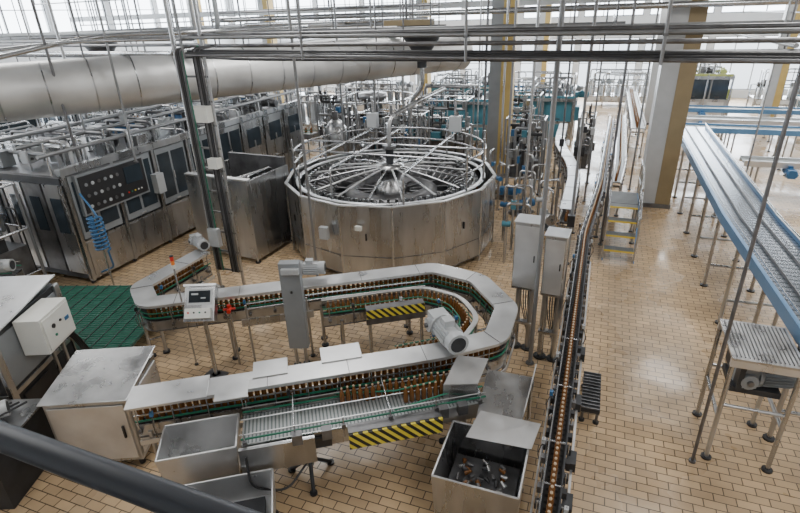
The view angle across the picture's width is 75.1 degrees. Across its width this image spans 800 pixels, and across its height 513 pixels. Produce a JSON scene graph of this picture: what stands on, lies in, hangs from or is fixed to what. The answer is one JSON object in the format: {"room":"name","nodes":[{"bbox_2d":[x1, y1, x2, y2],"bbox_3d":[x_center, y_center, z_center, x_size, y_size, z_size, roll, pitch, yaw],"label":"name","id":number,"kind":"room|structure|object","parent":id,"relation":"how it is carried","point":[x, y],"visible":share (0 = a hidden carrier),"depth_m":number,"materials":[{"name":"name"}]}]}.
{"room":"processing plant","nodes":[
{"label":"processing plant","id":0,"kind":"room"},
{"bbox_2d":[0,0,234,62],"bbox_3d":[-22.107,-9.462,25.278,0.300,8.600,45.000,7,26,19],"label":"wall","id":1,"kind":"structure","parent":0,"point":[154,2],"depth_m":32.99,"materials":[{"name":"white paint"}]},
{"bbox_2d":[0,0,50,32],"bbox_3d":[-20.721,-13.152,27.780,0.080,2.700,3.741,7,26,19],"label":"window","id":2,"kind":"structure","parent":1,"relation":"in","point":[22,7],"depth_m":28.49,"materials":[{"name":"grey paint"}]},
{"bbox_2d":[0,90,799,512],"bbox_3d":[-1.229,-2.969,19.781,44.000,0.200,45.000,7,26,19],"label":"floor","id":3,"kind":"structure","parent":0,"point":[651,329],"depth_m":8.94,"materials":[{"name":"tile"}]},
{"bbox_2d":[0,259,24,276],"bbox_3d":[-9.542,0.750,10.438,3.803,1.425,0.632,-4,25,-5],"label":"conveyor","id":4,"kind":"object","parent":3,"relation":"on","point":[7,266],"visible":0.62,"depth_m":10.31,"materials":[{"name":"silver metal"}]},
{"bbox_2d":[0,119,42,134],"bbox_3d":[-18.182,-5.364,22.073,3.250,3.231,4.100,7,26,19],"label":"machine","id":5,"kind":"object","parent":3,"relation":"on","point":[35,122],"visible":0.02,"depth_m":22.73,"materials":[{"name":"silver metal"}]},
{"bbox_2d":[0,181,50,283],"bbox_3d":[-9.212,-0.487,11.367,1.991,2.865,1.146,7,26,19],"label":"frame","id":6,"kind":"object","parent":3,"relation":"on","point":[20,252],"visible":0.68,"depth_m":11.48,"materials":[{"name":"silver metal"}]},
{"bbox_2d":[0,398,54,509],"bbox_3d":[-5.384,2.446,6.746,1.100,1.208,1.100,-2,25,-1],"label":"cabinet","id":7,"kind":"object","parent":3,"relation":"on","point":[17,477],"visible":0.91,"depth_m":6.74,"materials":[{"name":"silver metal"}]},
{"bbox_2d":[0,120,76,150],"bbox_3d":[-13.202,-2.814,16.510,3.250,2.993,4.600,7,26,19],"label":"machine","id":8,"kind":"object","parent":3,"relation":"on","point":[2,132],"visible":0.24,"depth_m":17.39,"materials":[{"name":"silver metal"}]},
{"bbox_2d":[0,275,80,399],"bbox_3d":[-6.214,1.526,7.977,1.520,1.889,1.691,-2,25,-1],"label":"tall cabinet","id":9,"kind":"object","parent":3,"relation":"on","point":[22,376],"visible":0.45,"depth_m":7.75,"materials":[{"name":"silver metal"}]},
{"bbox_2d":[12,297,89,373],"bbox_3d":[-5.286,1.480,8.211,0.400,1.720,1.071,-2,25,-1],"label":"box","id":10,"kind":"object","parent":3,"relation":"on","point":[47,323],"visible":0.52,"depth_m":7.63,"materials":[{"name":"paint"}]},
{"bbox_2d":[38,108,137,133],"bbox_3d":[-16.017,-7.455,26.685,4.775,3.009,3.100,7,26,19],"label":"machine","id":11,"kind":"object","parent":3,"relation":"on","point":[44,121],"visible":0.02,"depth_m":25.79,"materials":[{"name":"silver metal"}]},
{"bbox_2d":[69,0,117,118],"bbox_3d":[-9.782,-6.110,17.191,1.411,8.190,1.122,7,26,19],"label":"hopper","id":12,"kind":"object","parent":3,"relation":"on","point":[87,48],"visible":0.06,"depth_m":16.54,"materials":[{"name":"beige paint"}]},
{"bbox_2d":[36,345,165,463],"bbox_3d":[-4.043,2.116,7.289,1.135,1.269,1.084,-3,25,-3],"label":"cabinet","id":13,"kind":"object","parent":3,"relation":"on","point":[83,408],"visible":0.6,"depth_m":6.87,"materials":[{"name":"silver metal"}]},
{"bbox_2d":[47,108,160,137],"bbox_3d":[-11.611,-4.950,20.859,3.240,3.108,2.590,7,26,19],"label":"machine","id":14,"kind":"object","parent":3,"relation":"on","point":[102,113],"visible":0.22,"depth_m":20.32,"materials":[{"name":"silver metal"}]},
{"bbox_2d":[59,284,160,349],"bbox_3d":[-6.248,1.258,10.456,2.950,0.290,2.400,-1,25,3],"label":"platform","id":15,"kind":"object","parent":3,"relation":"on","point":[103,316],"visible":0.31,"depth_m":10.33,"materials":[{"name":"teal"}]},
{"bbox_2d":[0,89,302,283],"bbox_3d":[-6.901,-3.010,16.067,3.400,3.343,10.200,7,26,19],"label":"machine","id":16,"kind":"object","parent":3,"relation":"on","point":[143,205],"visible":0.83,"depth_m":12.67,"materials":[{"name":"silver metal"}]},
{"bbox_2d":[79,193,114,284],"bbox_3d":[-6.722,-0.300,11.554,0.570,2.218,0.321,7,26,19],"label":"hose","id":17,"kind":"object","parent":16,"relation":"attached to","point":[94,223],"visible":0.91,"depth_m":11.39,"materials":[{"name":"plastic"}]},
{"bbox_2d":[169,255,198,365],"bbox_3d":[-3.625,0.950,8.747,0.066,2.130,0.063,7,26,19],"label":"light","id":18,"kind":"object","parent":3,"relation":"on","point":[172,262],"visible":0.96,"depth_m":8.60,"materials":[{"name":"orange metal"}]},
{"bbox_2d":[154,413,241,484],"bbox_3d":[-2.398,2.601,6.455,0.908,0.992,0.608,-7,25,-11],"label":"bin","id":19,"kind":"object","parent":3,"relation":"on","point":[204,449],"visible":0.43,"depth_m":6.34,"materials":[{"name":"silver metal"}]},
{"bbox_2d":[188,232,209,279],"bbox_3d":[-4.107,0.258,10.951,0.306,1.558,0.572,-21,31,-35],"label":"motor","id":20,"kind":"object","parent":3,"relation":"on","point":[196,239],"visible":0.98,"depth_m":10.56,"materials":[{"name":"grey paint"}]},
{"bbox_2d":[162,0,245,287],"bbox_3d":[-3.771,-2.922,9.898,1.092,8.190,0.276,7,26,19],"label":"support post","id":21,"kind":"object","parent":3,"relation":"on","point":[205,113],"visible":0.85,"depth_m":10.27,"materials":[{"name":"silver metal"}]},
{"bbox_2d":[183,283,228,377],"bbox_3d":[-3.167,1.255,8.556,0.520,1.710,0.547,-2,25,-1],"label":"panel","id":22,"kind":"object","parent":3,"relation":"on","point":[201,300],"visible":0.96,"depth_m":8.27,"materials":[{"name":"silver metal"}]},
{"bbox_2d":[184,468,278,512],"bbox_3d":[-1.937,3.006,5.908,1.068,0.692,0.668,-7,25,-11],"label":"bin","id":23,"kind":"object","parent":3,"relation":"on","point":[237,489],"visible":0.68,"depth_m":6.11,"materials":[{"name":"silver metal"}]},
{"bbox_2d":[184,152,291,263],"bbox_3d":[-4.069,-1.327,13.478,1.936,2.300,1.663,9,27,23],"label":"metal cabinet","id":24,"kind":"object","parent":3,"relation":"on","point":[257,190],"visible":0.77,"depth_m":12.96,"materials":[{"name":"metal"}]},
{"bbox_2d":[257,0,283,102],"bbox_3d":[-7.348,-11.902,29.489,0.660,8.190,0.680,7,26,19],"label":"support column","id":25,"kind":"structure","parent":3,"relation":"on","point":[262,4],"depth_m":28.63,"materials":[{"name":"grey paint"}]},
{"bbox_2d":[278,260,310,364],"bbox_3d":[-1.735,1.001,8.657,0.330,2.000,0.252,-1,25,2],"label":"column","id":26,"kind":"structure","parent":3,"relation":"on","point":[290,273],"depth_m":8.51,"materials":[{"name":"metal"}]},
{"bbox_2d":[286,0,318,276],"bbox_3d":[-1.999,-3.125,10.209,0.120,8.190,0.114,7,26,19],"label":"pole","id":27,"kind":"object","parent":3,"relation":"on","point":[287,1],"visible":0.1,"depth_m":10.49,"materials":[{"name":"silver metal"}]},
{"bbox_2d":[284,86,354,145],"bbox_3d":[-3.704,-7.008,24.894,2.910,2.967,2.090,7,26,19],"label":"machine","id":28,"kind":"object","parent":3,"relation":"on","point":[310,120],"visible":0.25,"depth_m":24.72,"materials":[{"name":"silver metal"}]},
{"bbox_2d":[130,249,517,476],"bbox_3d":[-1.587,1.545,8.322,6.715,1.287,4.501,3,25,11],"label":"conveyor","id":29,"kind":"object","parent":3,"relation":"on","point":[495,307],"visible":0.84,"depth_m":8.29,"materials":[{"name":"silver metal"}]},
{"bbox_2d":[124,375,209,410],"bbox_3d":[-2.903,1.706,6.527,0.978,0.015,0.547,-9,26,-16],"label":"plates","id":30,"kind":"object","parent":29,"relation":"on","point":[165,392],"depth_m":6.51,"materials":[{"name":"metal"}]},
{"bbox_2d":[214,379,248,402],"bbox_3d":[-2.106,1.683,6.521,0.419,0.015,0.396,-9,26,-16],"label":"plates","id":31,"kind":"object","parent":29,"relation":"on","point":[237,389],"depth_m":6.51,"materials":[{"name":"metal"}]},
{"bbox_2d":[253,357,287,378],"bbox_3d":[-1.721,1.487,6.915,0.460,0.015,0.404,-9,26,-16],"label":"plates","id":32,"kind":"object","parent":29,"relation":"on","point":[279,366],"depth_m":6.91,"materials":[{"name":"metal"}]},
{"bbox_2d":[300,258,325,274],"bbox_3d":[-1.621,0.185,9.178,0.603,0.299,0.323,-1,25,1],"label":"motor","id":33,"kind":"object","parent":29,"relation":"on","point":[308,267],"visible":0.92,"depth_m":9.09,"materials":[{"name":"grey paint"}]},
{"bbox_2d":[320,342,361,362],"bbox_3d":[-0.820,1.334,7.180,0.572,0.015,0.412,-9,26,-16],"label":"plates","id":34,"kind":"object","parent":29,"relation":"on","point":[352,350],"depth_m":7.17,"materials":[{"name":"metal"}]},
{"bbox_2d":[424,307,468,354],"bbox_3d":[0.651,1.015,7.287,0.425,0.394,0.794,-10,26,-17],"label":"motor","id":35,"kind":"object","parent":29,"relation":"on","point":[439,322],"visible":1,"depth_m":7.12,"materials":[{"name":"grey paint"}]},
{"bbox_2d":[241,280,424,361],"bbox_3d":[-1.093,1.167,9.190,3.200,1.212,0.134,-7,25,-11],"label":"rails","id":36,"kind":"object","parent":3,"relation":"on","point":[247,322],"visible":0.7,"depth_m":8.85,"materials":[{"name":"silver metal"}]},
{"bbox_2d":[314,86,359,157],"bbox_3d":[-2.395,-4.949,20.050,1.495,3.233,0.991,7,26,19],"label":"frame","id":37,"kind":"object","parent":3,"relation":"on","point":[325,98],"visible":0.52,"depth_m":19.69,"materials":[{"name":"silver metal"}]},
{"bbox_2d":[333,0,345,151],"bbox_3d":[-1.876,-5.806,15.971,0.140,8.190,0.133,7,26,19],"label":"pole","id":38,"kind":"object","parent":3,"relation":"on","point":[334,7],"visible":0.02,"depth_m":16.34,"materials":[{"name":"silver metal"}]},
{"bbox_2d":[325,103,358,156],"bbox_3d":[-2.014,-3.948,18.335,1.240,2.840,0.800,7,26,19],"label":"tank","id":39,"kind":"object","parent":3,"relation":"on","point":[334,125],"visible":0.4,"depth_m":17.93,"materials":[{"name":"silver metal"}]},
{"bbox_2d":[238,370,485,496],"bbox_3d":[-0.369,2.294,6.722,3.190,1.203,0.801,-7,25,-11],"label":"conveyor","id":40,"kind":"object","parent":3,"relation":"on","point":[290,435],"visible":0.8,"depth_m":6.43,"materials":[{"name":"silver metal"}]},
{"bbox_2d":[324,76,413,111],"bbox_3d":[-1.785,-10.154,31.954,5.310,2.610,2.112,7,26,19],"label":"machine","id":41,"kind":"object","parent":3,"relation":"on","point":[368,86],"visible":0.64,"depth_m":31.25,"materials":[{"name":"silver metal"}]},
{"bbox_2d":[331,90,415,150],"bbox_3d":[-1.117,-5.746,22.427,3.680,2.600,3.670,7,26,19],"label":"machine","id":42,"kind":"object","parent":3,"relation":"on","point":[363,95],"visible":0.23,"depth_m":21.70,"materials":[{"name":"silver metal"}]},
{"bbox_2d":[284,87,496,279],"bbox_3d":[-0.260,-2.097,13.421,5.334,3.517,5.474,7,26,19],"label":"carousel","id":43,"kind":"object","parent":3,"relation":"on","point":[390,206],"visible":0.98,"depth_m":12.21,"materials":[{"name":"silver metal"}]},
{"bbox_2d":[358,99,429,149],"bbox_3d":[-0.181,-3.953,18.177,2.401,2.872,1.120,7,26,19],"label":"rack","id":44,"kind":"object","parent":3,"relation":"on","point":[397,120],"visible":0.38,"depth_m":17.82,"materials":[{"name":"silver metal"}]},
{"bbox_2d":[365,298,425,352],"bbox_3d":[-0.068,1.299,9.005,1.032,1.066,0.193,-7,25,-11],"label":"guard","id":45,"kind":"object","parent":3,"relation":"on","point":[414,308],"visible":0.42,"depth_m":8.79,"materials":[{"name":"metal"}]},
{"bbox_2d":[321,286,477,370],"bbox_3d":[0.041,1.464,8.551,2.406,1.143,1.920,-7,25,-11],"label":"conveyor","id":46,"kind":"object","parent":3,"relation":"on","point":[334,317],"visible":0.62,"depth_m":8.90,"materials":[{"name":"silver metal"}]},
{"bbox_2d":[383,0,446,147],"bbox_3d":[0.464,-5.413,14.959,1.743,8.190,1.386,7,26,19],"label":"hopper","id":47,"kind":"object","parent":3,"relation":"on","point":[414,22],"visible":0.54,"depth_m":14.44,"materials":[{"name":"grey metal"}]},
{"bbox_2d":[416,0,430,112],"bbox_3d":[1.223,-10.973,26.875,0.660,8.190,0.680,7,26,19],"label":"support column","id":48,"kind":"structure","parent":3,"relation":"on","point":[427,77],"depth_m":27.33,"materials":[{"name":"grey paint"}]},
{"bbox_2d":[403,87,474,156],"bbox_3d":[1.508,-4.957,20.157,2.554,2.924,1.396,7,26,19],"label":"rack","id":49,"kind":"object","parent":3,"relation":"on","point":[465,125],"visible":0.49,"depth_m":19.72,"materials":[{"name":"silver metal"}]},
{"bbox_2d":[424,74,488,142],"bbox_3d":[2.862,-6.706,23.759,3.250,2.980,2.100,7,26,19],"label":"machine","id":50,"kind":"object","parent":3,"relation":"on","point":[474,91],"visible":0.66,"depth_m":23.00,"materials":[{"name":"silver metal"}]},
{"bbox_2d":[431,68,488,92],"bbox_3d":[3.979,-10.018,31.411,4.520,2.473,1.700,7,26,19],"label":"machine","id":51,"kind":"object","parent":3,"relation":"on","point":[456,81],"visible":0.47,"depth_m":30.96,"materials":[{"name":"silver metal"}]},
{"bbox_2d":[474,0,481,154],"bbox_3d":[2.248,-5.395,14.792,0.120,8.190,0.148,7,26,19],"label":"pole","id":52,"kind":"object","parent":3,"relation":"on","point":[476,132],"visible":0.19,"depth_m":15.08,"materials":[{"name":"silver metal"}]},
{"bbox_2d":[431,420,529,512],"bbox_3d":[0.980,2.691,6.234,0.988,0.812,0.938,7,26,19],"label":"bin","id":53,"kind":"object","parent":3,"relation":"on","point":[469,475],"visible":0.97,"depth_m":6.27,"materials":[{"name":"silver metal"}]},
{"bbox_2d":[481,0,489,160],"bbox_3d":[2.357,-5.159,14.276,0.140,8.190,0.133,7,26,19],"label":"pole","id":54,"kind":"object","parent":3,"relation":"on","point":[488,1],"visible":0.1,"depth_m":14.42,"materials":[{"name":"metal"}]},
{"bbox_2d":[443,355,540,448],"bbox_3d":[1.179,2.157,6.729,1.242,1.352,1.068,7,26,19],"label":"chute","id":55,"kind":"object","parent":3,"relation":"on","point":[499,419],"visible":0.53,"depth_m":6.64,"materials":[{"name":"silver metal"}]},
{"bbox_2d":[486,0,518,176],"bbox_3d":[3.520,-6.811,17.750,0.810,8.190,0.830,7,26,19],"label":"support column","id":56,"kind":"structure","parent":3,"relation":"on","point":[496,72],"depth_m":17.94,"materials":[{"name":"grey paint"}]},
{"bbox_2d":[498,0,509,209],"bbox_3d":[2.867,-5.147,14.214,0.120,8.190,0.114,7,26,19],"label":"pole","id":57,"kind":"object","parent":3,"relation":"on","point":[508,1],"visible":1,"depth_m":14.51,"materials":[{"name":"silver metal"}]},
{"bbox_2d":[489,144,519,200],"bbox_3d":[3.353,-2.757,16.705,0.995,1.730,0.780,7,26,19],"label":"pipe","id":58,"kind":"object","parent":3,"relation":"on","point":[491,155],"visible":0.49,"depth_m":16.65,"materials":[{"name":"metal"}]},
{"bbox_2d":[505,0,517,185],"bbox_3d":[2.824,-4.613,13.068,0.120,8.190,0.114,7,26,19],"label":"pole","id":59,"kind":"object","parent":3,"relation":"on","point":[516,1],"visible":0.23,"depth_m":13.37,"materials":[{"name":"silver metal"}]},
{"bbox_2d":[496,153,534,215],"bbox_3d":[3.447,-2.163,15.419,0.995,1.730,0.780,-10,26,-17],"label":"pipe","id":60,"kind":"object","parent":3,"relation":"on","point":[498,177],"visible":0.44,"depth_m":15.42,"materials":[{"name":"metal"}]},
{"bbox_2d":[502,184,532,262],"bbox_3d":[2.881,-0.796,12.516,0.780,1.730,0.995,5,26,15],"label":"pipes","id":61,"kind":"object","parent":3,"relation":"on","point":[506,223],"visible":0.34,"depth_m":12.44,"materials":[{"name":"metal"}]},
{"bbox_2d":[500,170,535,240],"bbox_3d":[3.162,-1.323,13.632,0.780,1.730,0.995,12,28,28],"label":"pipe","id":62,"kind":"object","parent":3,"relation":"on","point":[519,189],"visible":0.34,"depth_m":13.51,"materials":[{"name":"metal"}]},
{"bbox_2d":[501,113,547,194],"bbox_3d":[4.101,-3.464,17.141,1.354,2.600,0.996,7,26,19],"label":"rack","id":63,"kind":"object","parent":3,"relation":"on","point":[520,131],"visible":0.75,"depth_m":16.87,"materials":[{"name":"silver metal"}]},
{"bbox_2d":[510,213,545,351],"bbox_3d":[2.143,0.507,8.884,0.450,2.470,0.410,9,27,23],"label":"electrical cabinet","id":64,"kind":"object","parent":3,"relation":"on","point":[527,227],"visible":0.91,"depth_m":8.54,"materials":[{"name":"silver metal"}]},
{"bbox_2d":[512,84,543,146],"bbox_3d":[4.680,-5.281,20.629,1.896,2.922,1.257,7,26,19],"label":"rack","id":65,"kind":"object","parent":3,"relation":"on","point":[525,108],"visible":0.25,"depth_m":20.21,"materials":[{"name":"silver metal"}]},
{"bbox_2d":[522,0,540,213],"bbox_3d":[2.587,-3.251,10.151,0.120,8.190,0.114,7,26,19],"label":"pole","id":66,"kind":"object","parent":3,"relation":"on","point":[538,1],"visible":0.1,"depth_m":10.35,"materials":[{"name":"silver metal"}]},
{"bbox_2d":[528,163,559,231],"bbox_3d":[3.873,-1.576,14.126,0.780,1.730,0.995,-6,25,-8],"label":"pipes","id":67,"kind":"object","parent":3,"relation":"on","point":[551,219],"visible":0.59,"depth_m":14.00,"materials":[{"name":"metal"}]},
{"bbox_2d":[535,5,552,84],"bbox_3d":[8.338,-12.703,30.093,0.660,8.190,0.680,7,26,19],"label":"support column","id":68,"kind":"structure","parent":3,"relation":"on","point":[545,17],"depth_m":30.03,"materials":[{"name":"grey paint"}]},
{"bbox_2d":[526,0,565,365],"bbox_3d":[2.109,-1.874,7.222,0.140,8.190,0.133,7,26,19],"label":"pole","id":69,"kind":"object","parent":3,"relation":"on","point":[530,362],"visible":1,"depth_m":7.56,"materials":[{"name":"silver metal"}]},
{"bbox_2d":[514,71,582,117],"bbox_3d":[7.453,-8.325,27.242,3.975,2.706,1.700,7,26,19],"label":"machine","id":70,"kind":"object","parent":3,"relation":"on","point":[525,79],"visible":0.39,"depth_m":26.76,"materials":[{"name":"silver metal"}]},
{"bbox_2d":[512,72,588,145],"bbox_3d":[6.815,-6.732,23.570,3.175,2.948,1.756,7,26,19],"label":"machine","id":71,"kind":"object","parent":3,"relation":"on","point":[572,109],"visible":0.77,"depth_m":22.90,"materials":[{"name":"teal metal"}]},
{"bbox_2d":[533,226,571,362],"bbox_3d":[2.510,0.690,8.583,0.440,2.370,0.410,9,27,23],"label":"electrical cabinet","id":72,"kind":"object","parent":3,"relation":"on","point":[557,239],"visible":0.98,"depth_m":8.29,"materials":[{"name":"silver metal"}]},
{"bbox_2d":[554,0,576,211],"bbox_3d":[4.381,-4.849,13.465,0.120,8.190,0.148,7,26,19],"label":"pole","id":73,"kind":"object","parent":3,"relation":"on","point":[561,142],"visible":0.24,"depth_m":13.93,"materials":[{"name":"metal"}]},
{"bbox_2d":[551,123,580,264],"bbox_3d":[5.113,-2.461,16.231,0.654,1.487,10.061,5,26,14],"label":"conveyor","id":74,"kind":"object","parent":3,"relation":"on","point":[568,162],"visible":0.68,"depth_m":14.57,"materials":[{"name":"silver metal"}]},
{"bbox_2d":[530,114,615,512],"bbox_3d":[5.211,-1.273,13.897,0.552,1.293,21.844,8,27,20],"label":"conveyor","id":75,"kind":"object","parent":3,"relation":"on","point":[552,489],"visible":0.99,"depth_m":6.85,"materials":[{"name":"metal"}]},
{"bbox_2d":[559,0,598,328],"bbox_3d":[2.900,-2.344,8.178,0.120,8.190,0.148,7,26,19],"label":"pole","id":76,"kind":"object","parent":3,"relation":"on","point":[571,217],"visible":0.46,"depth_m":8.48,"materials":[{"name":"silver metal"}]},
{"bbox_2d":[573,103,596,183],"bbox_3d":[6.439,-3.994,18.124,0.705,2.592,1.377,7,26,19],"label":"machine","id":77,"kind":"object","parent":3,"relation":"on","point":[586,140],"visible":0.71,"depth_m":17.85,"materials":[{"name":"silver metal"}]},
{"bbox_2d":[578,371,600,424],"bbox_3d":[2.904,2.136,7.925,0.288,0.280,0.900,7,26,19],"label":"conveyor","id":78,"kind":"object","parent":3,"relation":"on","point":[591,385],"depth_m":7.76,"materials":[{"name":"metal"}]},
{"bbox_2d":[583,0,609,201],"bbox_3d":[5.676,-5.446,14.656,0.120,8.190,0.148,7,26,19],"label":"pole","id":79,"kind":"object","parent":3,"relation":"on","point":[592,133],"visible":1,"depth_m":15.35,"materials":[{"name":"silver metal"}]},
{"bbox_2d":[607,109,626,216],"bbox_3d":[8.078,-3.858,19.198,0.494,1.343,10.838,8,27,20],"label":"conveyor","id":80,"kind":"object","parent":3,"relation":"on","point":[620,157],"visible":0.92,"depth_m":16.85,"materials":[{"name":"metal"}]},
{"bbox_2d":[598,0,636,245],"bbox_3d":[5.016,-4.015,11.623,0.120,8.190,0.114,7,26,19],"label":"pole","id":81,"kind":"object","parent":3,"relation":"on","point":[600,243],"visible":1,"depth_m":12.12,"materials":[{"name":"metal"}]},
{"bbox_2d":[587,68,650,106],"bbox_3d":[14.201,-10.408,31.789,5.310,2.249,1.577,7,26,19],"label":"machine","id":82,"kind":"object","parent":3,"relation":"on","point":[608,96],"visible":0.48,"depth_m":31.85,"materials":[{"name":"silver metal"}]},
{"bbox_2d":[601,160,644,263],"bbox_3d":[5.530,-1.201,12.912,0.832,1.972,2.163,7,26,19],"label":"steps","id":83,"kind":"structure","parent":3,"relation":"on","point":[616,199],"depth_m":12.62,"materials":[{"name":"yellow paint"}]},
{"bbox_2d":[623,87,646,156],"bbox_3d":[11.171,-6.712,25.003,0.622,1.443,10.500,7,26,19],"label":"conveyor","id":84,"kind":"object","parent":3,"relation":"on","point":[633,104],"visible":0.92,"depth_m":22.80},
{"bbox_2d":[627,0,660,189],"bbox_3d":[7.508,-5.939,15.589,0.120,8.190,0.114,7,26,19],"label":"pole","id":85,"kind":"object","parent":3,"relation":"on","point":[657,14],"visible":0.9,"depth_m":16.22,"materials":[{"name":"silver metal"}]},
{"bbox_2d":[644,0,668,124],"bbox_3d":[12.740,-10.561,25.166,0.660,8.190,0.680,7,26,19],"label":"support column","id":86,"kind":"structure","parent":3,"relation":"on","point":[663,13],"depth_m":25.77,"materials":[{"name":"grey paint"}]},
{"bbox_2d":[638,0,708,208],"bbox_3d":[7.676,-5.374,14.359,0.920,8.190,0.940,7,26,19],"label":"support column","id":87,"kind":"structure","parent":3,"relation":"on","point":[674,81],"depth_m":14.65,"materials":[{"name":"grey paint"}]},
{"bbox_2d":[688,63,734,115],"bbox_3d":[15.764,-8.745,26.928,2.450,3.231,2.100,7,26,19],"label":"machine","id":88,"kind":"object","parent":3,"relation":"on","point":[711,85],"visible":0.56,"depth_m":26.15,"materials":[{"name":"silver metal"}]},
{"bbox_2d":[672,123,799,442],"bbox_3d":[7.639,-0.924,12.310,1.157,1.850,14.124,7,26,18],"label":"conveyor","id":89,"kind":"object","parent":3,"relation":"on","point":[735,199],"visible":0.86,"depth_m":10.02,"materials":[{"name":"metal"}]},
{"bbox_2d":[685,123,799,175],"bbox_3d":[14.774,-3.457,17.597,10.700,1.560,1.273,7,26,19],"label":"conveyor","id":90,"kind":"object","parent":3,"relation":"on","point":[774,130],"visible":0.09,"depth_m":18.24,"materials":[{"name":"metal"}]},
{"bbox_2d":[686,115,799,156],"bbox_3d":[15.928,-4.520,20.043,10.400,1.360,1.273,7,26,19],"label":"conveyor","id":91,"kind":"object","parent":3,"relation":"on","point":[778,121],"visible":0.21,"depth_m":20.68,"materials":[{"name":"metal"}]},
{"bbox_2d":[688,65,799,463],"bbox_3d":[3.760,-0.987,5.192,0.088,8.190,0.084,7,26,19],"label":"pole","id":92,"kind":"object","parent":3,"relation":"on","point":[691,460],"visible":1,"depth_m":5.62,"materials":[{"name":"metal"}]},
{"bbox_2d":[688,105,799,141],"bbox_3d":[17.056,-5.588,22.260,10.000,1.360,1.273,7,26,19],"label":"conveyor","id":93,"kind":"object","parent":3,"relation":"on","point":[701,109],"visible":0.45,"depth_m":22.79,"materials":[{"name":"metal"}]},
{"bbox_2d":[692,318,799,474],"bbox_3d":[4.623,1.809,6.884,0.958,1.645,1.048,7,26,19],"label":"conveyor","id":94,"kind":"object","parent":3,"relation":"on","point":[761,360],"visible":0.99,"depth_m":6.47,"materials":[{"name":"metal"}]},
{"bbox_2d":[746,0,791,172],"bbox_3d":[8.956,-4.538,12.469,0.088,8.190,0.084,7,26,19],"label":"pole","id":95,"kind":"object","parent":3,"relation":"on","point":[790,1],"visible":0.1,"depth_m":12.78,"materials":[{"name":"silver metal"}]},
{"bbox_2d":[739,155,799,182],"bbox_3d":[14.672,-1.941,14.817,8.700,1.160,1.073,7,26,19],"label":"conveyor","id":96,"kind":"object","parent":3,"relation":"on","point":[788,165],"visible":0.85,"depth_m":15.79,"materials":[{"name":"metal"}]},
{"bbox_2d":[745,68,799,106],"bbox_3d":[22.366,-9.312,28.907,4.765,2.197,1.506,7,26,19],"label":"machine","id":97,"kind":"object","parent":3,"relation":"on","point":[754,100],"visible":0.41,"depth_m":29.07,"materials":[{"name":"silver metal"}]},
{"bbox_2d":[758,4,799,116],"bbox_3d":[17.517,-9.942,23.493,0.660,8.190,0.680,7,26,19],"label":"support column","id":98,"kind":"structure","parent":3,"relation":"on","point":[780,72],"depth_m":24.04,"materials":[{"name":"grey paint"}]},
{"bbox_3d":[-1.258,3.338,1.452,5.500,3.800,1.880,7,26,19],"label":"walkway","id":99,"kind":"object","parent":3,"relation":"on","visible":0},
{"bbox_2d":[0,420,261,512],"bbox_3d":[-1.154,0.702,1.231,5.201,1.160,0.042,8,27,20],"label":"handrail","id":100,"kind":"object","parent":99,"relation":"on","point":[151,492],"visible":1,"depth_m":0.69,"materials":[{"name":"metal"}]},
{"bbox_2d":[228,0,799,97],"bbox_3d":[6.536,-15.934,37.167,44.000,8.600,0.300,7,26,19],"label":"wall","id":101,"kind":"structure","parent":0,"point":[717,15],"depth_m":34.64,"materials":[{"name":"white paint"}]},
{"bbox_3d":[-1.482,-10.584,16.244,44.000,0.200,45.000,7,26,19],"label":"ceiling","id":102,"kind":"structure","parent":0,"visible":0},
{"bbox_2d":[30,0,80,162],"bbox_3d":[-7.258,-4.530,10.521,0.120,5.590,0.114,7,26,19],"label":"pole","id":103,"kind":"object","parent":102,"relation":"hanging from","point":[31,1],"visible":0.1,"depth_m":10.76,"materials":[{"name":"metal"}]},
{"bbox_2d":[46,0,92,151],"bbox_3d":[-7.929,-5.201,12.014,0.140,5.590,0.133,7,26,19],"label":"pole","id":104,"kind":"object","parent":102,"relation":"hanging from","point":[48,1],"visible":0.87,"depth_m":12.09,"materials":[{"name":"silver metal"}]},
{"bbox_2d":[95,0,137,162],"bbox_3d":[-6.180,-4.693,10.796,0.120,5.590,0.148,7,26,19],"label":"pole","id":105,"kind":"object","parent":102,"relation":"hanging from","point":[123,117],"visible":1,"depth_m":11.34,"materials":[{"name":"silver metal"}]},
{"bbox_2d":[0,0,472,122],"bbox_3d":[-4.304,-6.222,12.693,15.402,4.528,1.176,-18,29,-31],"label":"ventilation duct","id":106,"kind":"object","parent":102,"relation":"hanging from","point":[29,90],"visible":0.71,"depth_m":11.93,"materials":[{"name":"silver metal"}]},
{"bbox_2d":[0,0,799,61],"bbox_3d":[-0.253,-11.987,24.527,37.619,4.285,25.000,7,26,19],"label":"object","id":107,"kind":"object","parent":102,"relation":"hanging from","point":[318,23],"visible":0.42,"depth_m":15.25,"materials":[{"name":"silver metal"}]},
{"bbox_2d":[0,0,799,61],"bbox_3d":[-7.643,-6.222,11.698,34.508,3.490,8.515,7,26,19],"label":"pipes","id":108,"kind":"object","parent":102,"relation":"hanging from","point":[30,50],"visible":0.7,"depth_m":10.63,"materials":[{"name":"silver metal"}]},
{"bbox_2d":[49,0,799,39],"bbox_3d":[-0.560,-10.049,19.076,42.000,3.190,8.400,7,26,19],"label":"crossbeam","id":109,"kind":"object","parent":102,"relation":"attached to","point":[458,4],"visible":0.35,"depth_m":22.80,"materials":[{"name":"metal"}]},
{"bbox_2d":[172,0,799,64],"bbox_3d":[2.084,-3.899,5.764,14.096,3.290,0.374,12,28,28],"label":"cable tray","id":110,"kind":"object","parent":102,"relation":"hanging from","point":[737,57],"visible":0.98,"depth_m":6.60,"materials":[{"name":"metal"}]},
{"label":"outside","id":111,"kind":"structure","parent":0,"visible":0},
{"bbox_2d":[357,43,799,88],"bbox_3d":[21.796,-25.852,67.940,150.000,0.150,69.000,7,26,19],"label":"ground","id":112,"kind":"structure","parent":111,"point":[742,72],"depth_m":54.44,"materials":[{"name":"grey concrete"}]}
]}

